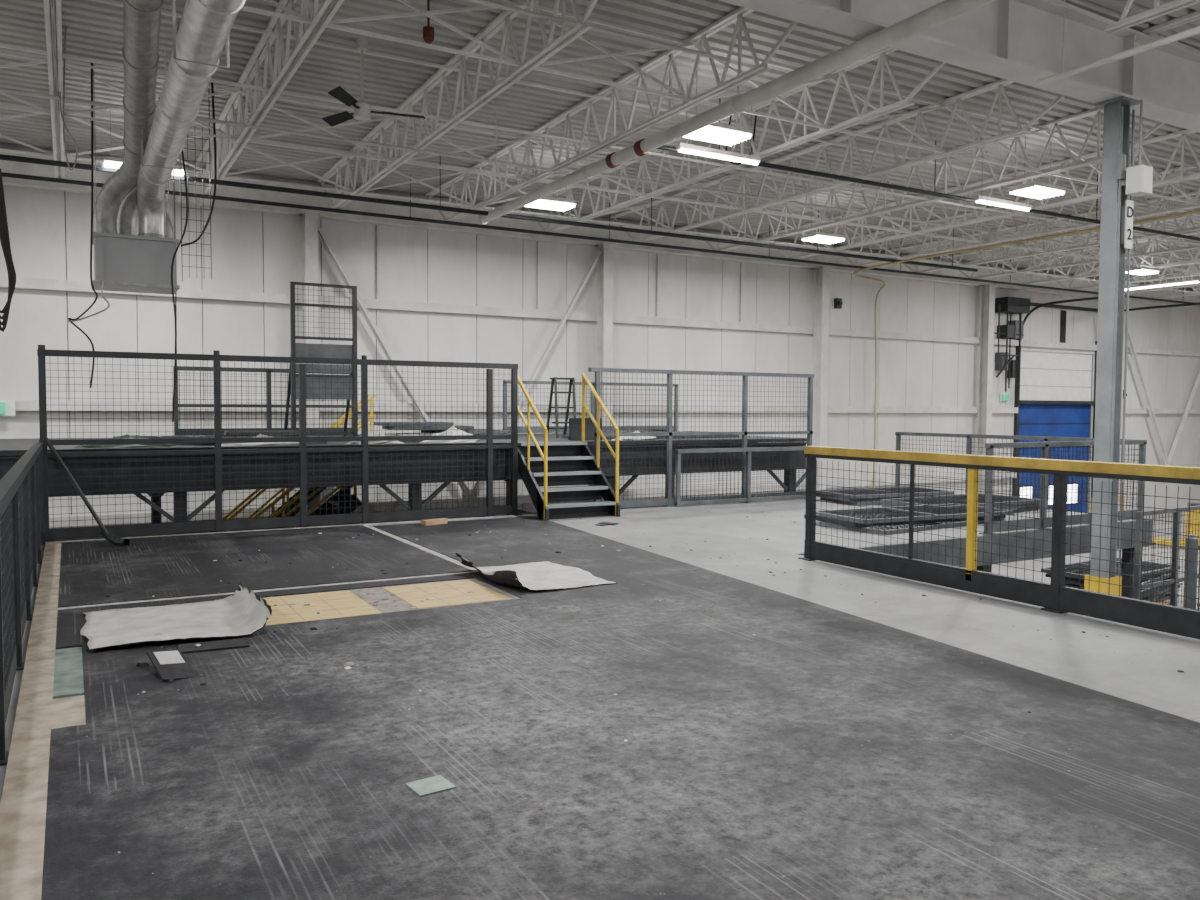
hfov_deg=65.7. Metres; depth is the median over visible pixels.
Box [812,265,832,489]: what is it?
wall column
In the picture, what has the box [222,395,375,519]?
staircase
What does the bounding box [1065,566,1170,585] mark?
railing panel
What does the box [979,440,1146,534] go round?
guard railing
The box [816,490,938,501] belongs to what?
railing panel
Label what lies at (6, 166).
beam
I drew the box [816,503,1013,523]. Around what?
railing panel
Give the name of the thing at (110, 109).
hanging wire
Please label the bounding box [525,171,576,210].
light
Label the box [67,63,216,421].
hanging cable
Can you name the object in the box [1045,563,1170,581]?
railing panel
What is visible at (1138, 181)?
emergency light
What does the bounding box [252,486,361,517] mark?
staircase
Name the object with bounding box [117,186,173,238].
duct
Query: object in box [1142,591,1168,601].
railing panel
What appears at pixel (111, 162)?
light
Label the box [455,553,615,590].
flap
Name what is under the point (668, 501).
mesh fence
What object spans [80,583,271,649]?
scrap
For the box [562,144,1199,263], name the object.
ceiling pipe
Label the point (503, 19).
joist
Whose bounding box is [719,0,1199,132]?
steel beam
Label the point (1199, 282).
joist
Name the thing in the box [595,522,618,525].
scrap
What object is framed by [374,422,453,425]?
panel
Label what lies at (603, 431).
panel
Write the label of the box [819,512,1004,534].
railing panel
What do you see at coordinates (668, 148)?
ceiling pipe
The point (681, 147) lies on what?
strip light
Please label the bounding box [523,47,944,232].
joist
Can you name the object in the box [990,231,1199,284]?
joist
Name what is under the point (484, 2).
ceiling pipe
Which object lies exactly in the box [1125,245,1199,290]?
strip light
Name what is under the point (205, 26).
spiral duct
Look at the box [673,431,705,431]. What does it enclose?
panel
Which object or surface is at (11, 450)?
platform
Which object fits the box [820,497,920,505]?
railing panel
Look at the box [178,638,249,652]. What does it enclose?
scrap
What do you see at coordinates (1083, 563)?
railing panel
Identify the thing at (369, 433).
sheeting
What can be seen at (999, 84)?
joist
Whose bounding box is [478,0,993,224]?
pipe
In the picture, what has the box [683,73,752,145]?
light
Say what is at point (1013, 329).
equipment
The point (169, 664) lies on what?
tile
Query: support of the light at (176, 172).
hanging from the ceiling
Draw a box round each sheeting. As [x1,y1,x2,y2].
[74,434,172,447]
[221,434,306,445]
[346,431,402,443]
[420,425,481,442]
[612,431,655,439]
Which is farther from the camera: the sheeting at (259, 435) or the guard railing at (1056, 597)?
the sheeting at (259, 435)
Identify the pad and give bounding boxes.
[100,528,129,545]
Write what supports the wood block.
on the carpet
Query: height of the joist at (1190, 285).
0.695 m
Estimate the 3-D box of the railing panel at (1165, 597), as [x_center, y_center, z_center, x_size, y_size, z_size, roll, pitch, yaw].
[8.316,2.410,15.196,2.250,0.050,1.150,-2,3,-35]
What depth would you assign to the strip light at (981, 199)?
14.30 m
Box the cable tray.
[180,88,211,281]
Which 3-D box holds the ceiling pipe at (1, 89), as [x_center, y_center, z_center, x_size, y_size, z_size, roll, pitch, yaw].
[-6.682,-4.084,9.357,13.800,0.759,0.040,-1,3,-30]
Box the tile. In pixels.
[146,649,196,681]
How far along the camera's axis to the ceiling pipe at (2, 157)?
14.94 m
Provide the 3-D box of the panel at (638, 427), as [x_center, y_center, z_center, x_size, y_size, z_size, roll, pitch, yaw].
[0.338,-0.398,16.768,1.650,0.050,0.750,-1,3,-24]
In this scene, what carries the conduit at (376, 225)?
attached to the wall at (50, 230)
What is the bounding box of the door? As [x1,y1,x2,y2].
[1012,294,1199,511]
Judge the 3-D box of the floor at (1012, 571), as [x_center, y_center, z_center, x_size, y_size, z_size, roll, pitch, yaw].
[7.882,2.867,10.514,48.000,0.200,24.200,-1,3,-30]
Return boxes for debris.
[94,530,1070,873]
[106,592,353,692]
[213,521,620,583]
[553,518,1188,671]
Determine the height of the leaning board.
0.365 m
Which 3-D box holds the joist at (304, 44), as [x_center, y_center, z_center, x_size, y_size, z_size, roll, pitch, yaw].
[-3.991,-4.161,10.774,0.126,0.695,10.900,-1,3,-30]
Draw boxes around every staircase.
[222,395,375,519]
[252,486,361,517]
[518,373,619,519]
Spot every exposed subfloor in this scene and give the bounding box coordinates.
[51,647,85,728]
[264,578,519,625]
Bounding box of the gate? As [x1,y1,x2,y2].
[284,281,357,435]
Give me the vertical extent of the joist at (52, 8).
0.695 m
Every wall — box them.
[0,145,1199,528]
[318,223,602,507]
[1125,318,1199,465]
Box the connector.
[423,0,433,43]
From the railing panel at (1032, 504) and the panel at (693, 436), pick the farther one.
the panel at (693, 436)
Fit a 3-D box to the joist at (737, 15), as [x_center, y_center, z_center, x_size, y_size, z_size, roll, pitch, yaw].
[-0.516,-4.233,12.754,0.126,0.695,10.900,-1,3,-30]
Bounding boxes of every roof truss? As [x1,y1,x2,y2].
[0,0,1199,245]
[0,51,1199,273]
[0,102,1199,293]
[241,0,1199,204]
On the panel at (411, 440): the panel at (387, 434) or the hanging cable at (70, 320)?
the panel at (387, 434)
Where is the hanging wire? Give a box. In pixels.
[110,109,110,143]
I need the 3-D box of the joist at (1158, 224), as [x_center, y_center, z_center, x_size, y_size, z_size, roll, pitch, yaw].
[11.646,-4.484,19.683,0.126,0.695,10.900,-1,3,-30]
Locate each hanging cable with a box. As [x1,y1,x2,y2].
[59,25,77,169]
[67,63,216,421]
[725,110,756,164]
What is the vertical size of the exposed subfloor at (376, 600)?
0.012 m
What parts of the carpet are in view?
seam strip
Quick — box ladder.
[546,377,575,437]
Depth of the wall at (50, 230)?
18.88 m
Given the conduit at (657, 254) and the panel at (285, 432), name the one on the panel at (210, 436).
the panel at (285, 432)
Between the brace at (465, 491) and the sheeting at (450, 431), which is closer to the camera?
the sheeting at (450, 431)
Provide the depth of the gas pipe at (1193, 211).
18.69 m
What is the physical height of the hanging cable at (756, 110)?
0.764 m
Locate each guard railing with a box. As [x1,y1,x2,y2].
[0,442,44,765]
[173,366,352,435]
[503,380,677,432]
[675,446,805,506]
[798,446,1199,638]
[895,432,1138,509]
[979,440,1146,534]
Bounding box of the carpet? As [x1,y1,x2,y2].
[41,516,1199,899]
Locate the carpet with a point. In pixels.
(752, 770)
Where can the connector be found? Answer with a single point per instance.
(428, 31)
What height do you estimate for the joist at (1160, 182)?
0.695 m
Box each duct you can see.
[93,0,162,231]
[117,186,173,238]
[137,0,245,234]
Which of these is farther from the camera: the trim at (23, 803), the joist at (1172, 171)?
the joist at (1172, 171)
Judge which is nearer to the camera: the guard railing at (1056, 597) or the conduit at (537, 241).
the guard railing at (1056, 597)
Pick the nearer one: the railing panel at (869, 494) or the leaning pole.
the leaning pole
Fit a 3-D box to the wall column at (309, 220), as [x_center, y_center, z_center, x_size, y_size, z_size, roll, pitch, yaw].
[-5.144,-0.878,16.532,0.320,6.600,0.460,-1,3,-30]
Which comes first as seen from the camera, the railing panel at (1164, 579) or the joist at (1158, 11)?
the joist at (1158, 11)
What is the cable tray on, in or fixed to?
hanging from the ceiling
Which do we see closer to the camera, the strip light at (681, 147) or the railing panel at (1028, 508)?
the strip light at (681, 147)
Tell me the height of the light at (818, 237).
0.814 m
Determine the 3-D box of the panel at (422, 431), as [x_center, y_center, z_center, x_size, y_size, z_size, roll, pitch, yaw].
[-2.208,-0.294,14.168,0.650,0.050,0.850,2,3,32]
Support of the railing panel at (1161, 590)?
on the railing panel
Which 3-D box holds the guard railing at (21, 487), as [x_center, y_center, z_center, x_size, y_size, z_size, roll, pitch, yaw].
[-2.416,0.771,3.683,0.140,1.100,14.720,-1,3,-30]
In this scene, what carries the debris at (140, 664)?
on the carpet
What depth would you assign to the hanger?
6.80 m
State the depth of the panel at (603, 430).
16.48 m
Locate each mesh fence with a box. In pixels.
[37,345,521,541]
[588,368,813,507]
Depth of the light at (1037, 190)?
13.65 m
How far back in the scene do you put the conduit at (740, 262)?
21.43 m
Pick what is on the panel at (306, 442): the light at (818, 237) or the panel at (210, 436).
the panel at (210, 436)
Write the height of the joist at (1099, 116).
0.695 m
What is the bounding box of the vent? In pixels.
[1060,310,1065,342]
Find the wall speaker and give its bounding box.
[834,298,842,308]
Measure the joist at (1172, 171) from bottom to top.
0.695 m
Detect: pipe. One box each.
[0,47,549,171]
[0,154,977,271]
[2,172,1191,303]
[465,0,729,61]
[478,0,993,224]
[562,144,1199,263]
[656,98,1199,240]
[853,209,1199,487]
[1036,0,1199,85]
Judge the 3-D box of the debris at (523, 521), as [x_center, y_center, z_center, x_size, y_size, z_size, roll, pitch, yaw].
[-2.035,1.022,9.889,4.049,0.014,2.937,-1,3,-30]
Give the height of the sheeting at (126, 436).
0.164 m
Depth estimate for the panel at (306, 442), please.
11.90 m
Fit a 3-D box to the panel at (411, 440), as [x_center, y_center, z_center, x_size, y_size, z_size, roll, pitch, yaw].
[-2.804,-0.159,13.604,1.450,0.050,0.750,-2,3,-35]
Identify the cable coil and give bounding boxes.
[0,169,15,331]
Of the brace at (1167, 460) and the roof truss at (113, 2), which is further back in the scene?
the brace at (1167, 460)
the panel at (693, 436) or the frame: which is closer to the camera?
the frame
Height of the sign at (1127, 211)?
0.500 m
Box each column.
[298,210,320,515]
[595,242,615,500]
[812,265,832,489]
[977,283,997,493]
[1084,96,1139,595]
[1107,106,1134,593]
[1118,298,1125,510]
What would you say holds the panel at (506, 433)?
on the platform
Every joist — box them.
[44,0,64,178]
[196,0,343,194]
[317,0,597,208]
[426,7,798,221]
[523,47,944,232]
[610,79,1064,241]
[692,108,1164,250]
[760,129,1199,258]
[828,163,1199,265]
[887,191,1199,272]
[939,213,1199,278]
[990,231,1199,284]
[1039,249,1199,289]
[1049,0,1199,32]
[1082,259,1199,293]
[1125,272,1199,298]
[1142,10,1199,54]
[1168,282,1199,302]
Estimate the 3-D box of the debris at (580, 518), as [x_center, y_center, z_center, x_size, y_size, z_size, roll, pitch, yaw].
[1.720,1.104,8.839,0.905,0.010,8.430,-1,3,-30]
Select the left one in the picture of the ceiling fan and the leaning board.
the ceiling fan
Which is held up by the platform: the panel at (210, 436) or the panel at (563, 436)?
the panel at (563, 436)
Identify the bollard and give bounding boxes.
[1183,534,1198,609]
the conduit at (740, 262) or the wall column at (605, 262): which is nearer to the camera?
the wall column at (605, 262)
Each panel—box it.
[113,435,206,438]
[191,435,298,437]
[193,442,326,444]
[224,430,309,435]
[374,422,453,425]
[381,433,434,435]
[382,425,473,429]
[399,440,424,441]
[421,430,485,432]
[469,430,510,433]
[472,433,510,434]
[562,435,665,438]
[602,426,665,429]
[603,430,672,431]
[603,431,663,432]
[666,435,737,437]
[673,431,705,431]
[804,510,1004,526]
[816,486,953,498]
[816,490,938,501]
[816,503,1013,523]
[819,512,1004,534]
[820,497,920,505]
[880,493,1039,509]
[882,498,1039,511]
[1004,507,1038,512]
[1041,558,1178,578]
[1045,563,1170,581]
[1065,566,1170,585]
[1065,575,1178,594]
[1067,579,1170,596]
[1072,581,1180,598]
[1141,594,1168,601]
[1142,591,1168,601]
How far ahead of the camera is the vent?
27.41 m
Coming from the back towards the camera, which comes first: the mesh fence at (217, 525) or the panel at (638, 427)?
the panel at (638, 427)
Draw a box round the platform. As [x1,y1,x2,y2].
[0,433,806,523]
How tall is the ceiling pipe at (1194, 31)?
0.930 m
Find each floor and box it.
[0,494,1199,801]
[992,507,1199,608]
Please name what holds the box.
attached to the ceiling
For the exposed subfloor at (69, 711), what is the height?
0.013 m
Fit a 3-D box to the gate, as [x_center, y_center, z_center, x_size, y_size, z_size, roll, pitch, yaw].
[-4.238,-1.310,14.038,0.960,2.300,0.730,-1,3,-30]
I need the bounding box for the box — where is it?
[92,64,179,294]
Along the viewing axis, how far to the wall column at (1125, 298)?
28.26 m
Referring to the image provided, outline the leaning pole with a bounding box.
[44,437,107,534]
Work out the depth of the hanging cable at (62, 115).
9.83 m
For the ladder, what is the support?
on the platform
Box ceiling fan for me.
[322,38,424,126]
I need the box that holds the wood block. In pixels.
[421,518,446,525]
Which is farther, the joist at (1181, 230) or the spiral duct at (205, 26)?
the joist at (1181, 230)
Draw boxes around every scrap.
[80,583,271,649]
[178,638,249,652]
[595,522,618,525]
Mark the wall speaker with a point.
(838, 302)
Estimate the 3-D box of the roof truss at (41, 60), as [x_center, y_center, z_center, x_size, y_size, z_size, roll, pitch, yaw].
[3.788,-4.357,16.372,44.944,0.630,0.058,-1,3,-30]
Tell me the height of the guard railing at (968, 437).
1.100 m
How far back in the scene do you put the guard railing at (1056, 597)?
7.26 m
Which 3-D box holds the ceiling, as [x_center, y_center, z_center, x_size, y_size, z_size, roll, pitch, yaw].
[7.871,-4.454,10.269,48.000,0.050,24.400,-1,3,-30]
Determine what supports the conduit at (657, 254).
attached to the wall at (50, 230)
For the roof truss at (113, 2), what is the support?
attached to the steel beam at (1019, 41)
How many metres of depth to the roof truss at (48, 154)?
15.31 m
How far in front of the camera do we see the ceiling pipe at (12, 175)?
17.29 m
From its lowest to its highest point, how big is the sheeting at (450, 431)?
0.248 m
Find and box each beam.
[0,151,1199,308]
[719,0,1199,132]
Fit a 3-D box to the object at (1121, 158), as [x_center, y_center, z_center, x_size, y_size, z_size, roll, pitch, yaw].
[5.482,-0.542,9.817,0.262,6.050,0.052,-1,3,-30]
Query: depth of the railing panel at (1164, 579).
14.73 m
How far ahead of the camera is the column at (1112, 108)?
9.86 m
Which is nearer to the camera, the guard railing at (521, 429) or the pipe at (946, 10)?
the pipe at (946, 10)
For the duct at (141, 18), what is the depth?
8.95 m
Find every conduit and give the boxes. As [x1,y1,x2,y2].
[376,225,377,298]
[536,241,537,308]
[656,254,657,316]
[740,262,741,321]
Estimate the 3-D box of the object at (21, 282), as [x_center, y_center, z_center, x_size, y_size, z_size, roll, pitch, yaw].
[1.948,-0.949,20.792,48.000,3.910,0.155,-1,3,-30]
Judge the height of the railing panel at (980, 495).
0.050 m
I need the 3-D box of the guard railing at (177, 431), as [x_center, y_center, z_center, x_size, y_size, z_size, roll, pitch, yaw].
[-5.343,-0.759,15.007,2.880,1.100,0.140,-1,3,-30]
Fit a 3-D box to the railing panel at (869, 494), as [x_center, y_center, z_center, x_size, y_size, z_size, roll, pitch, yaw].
[4.662,0.693,15.288,2.050,0.050,1.050,-1,3,-24]
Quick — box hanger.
[141,0,229,169]
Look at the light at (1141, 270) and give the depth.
21.46 m
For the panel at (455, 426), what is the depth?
13.42 m
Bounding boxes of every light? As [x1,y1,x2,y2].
[102,156,123,168]
[172,165,185,175]
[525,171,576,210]
[676,81,760,164]
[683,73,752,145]
[801,200,845,243]
[974,146,1031,210]
[1008,136,1065,198]
[1121,99,1152,196]
[1125,240,1159,274]
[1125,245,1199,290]
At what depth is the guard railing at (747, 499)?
14.68 m
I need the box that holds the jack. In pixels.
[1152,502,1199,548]
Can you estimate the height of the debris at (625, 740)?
0.007 m
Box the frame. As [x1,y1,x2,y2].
[1133,505,1199,609]
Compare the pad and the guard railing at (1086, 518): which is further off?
the guard railing at (1086, 518)
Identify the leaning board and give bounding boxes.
[568,418,602,440]
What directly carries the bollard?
on the floor at (1012, 571)
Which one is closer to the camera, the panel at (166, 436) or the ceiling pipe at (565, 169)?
the panel at (166, 436)
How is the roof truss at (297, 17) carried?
attached to the steel beam at (1019, 41)
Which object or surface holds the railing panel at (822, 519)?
on the railing panel at (888, 531)
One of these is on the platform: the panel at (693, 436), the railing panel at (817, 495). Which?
the panel at (693, 436)
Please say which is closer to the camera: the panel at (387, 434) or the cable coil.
the cable coil
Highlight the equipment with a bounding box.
[995,297,1029,405]
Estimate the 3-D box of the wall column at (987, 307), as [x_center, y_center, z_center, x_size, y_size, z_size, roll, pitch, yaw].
[10.494,-1.200,25.442,0.320,6.600,0.460,-1,3,-30]
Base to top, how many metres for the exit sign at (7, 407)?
0.240 m
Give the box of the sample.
[405,775,455,796]
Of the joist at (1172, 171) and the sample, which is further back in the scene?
the joist at (1172, 171)
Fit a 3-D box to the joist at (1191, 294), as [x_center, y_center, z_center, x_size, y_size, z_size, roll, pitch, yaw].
[18.596,-4.628,23.642,0.126,0.695,10.900,-1,3,-30]
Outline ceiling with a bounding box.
[0,0,1199,290]
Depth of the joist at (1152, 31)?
9.52 m
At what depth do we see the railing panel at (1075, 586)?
14.53 m
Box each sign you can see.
[0,400,14,415]
[1000,393,1009,400]
[1121,200,1133,248]
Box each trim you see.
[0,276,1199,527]
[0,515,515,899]
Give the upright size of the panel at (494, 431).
0.050 m
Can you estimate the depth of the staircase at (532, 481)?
12.98 m
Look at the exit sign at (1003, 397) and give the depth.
26.12 m
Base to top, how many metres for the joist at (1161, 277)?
0.695 m
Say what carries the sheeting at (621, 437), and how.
on the platform

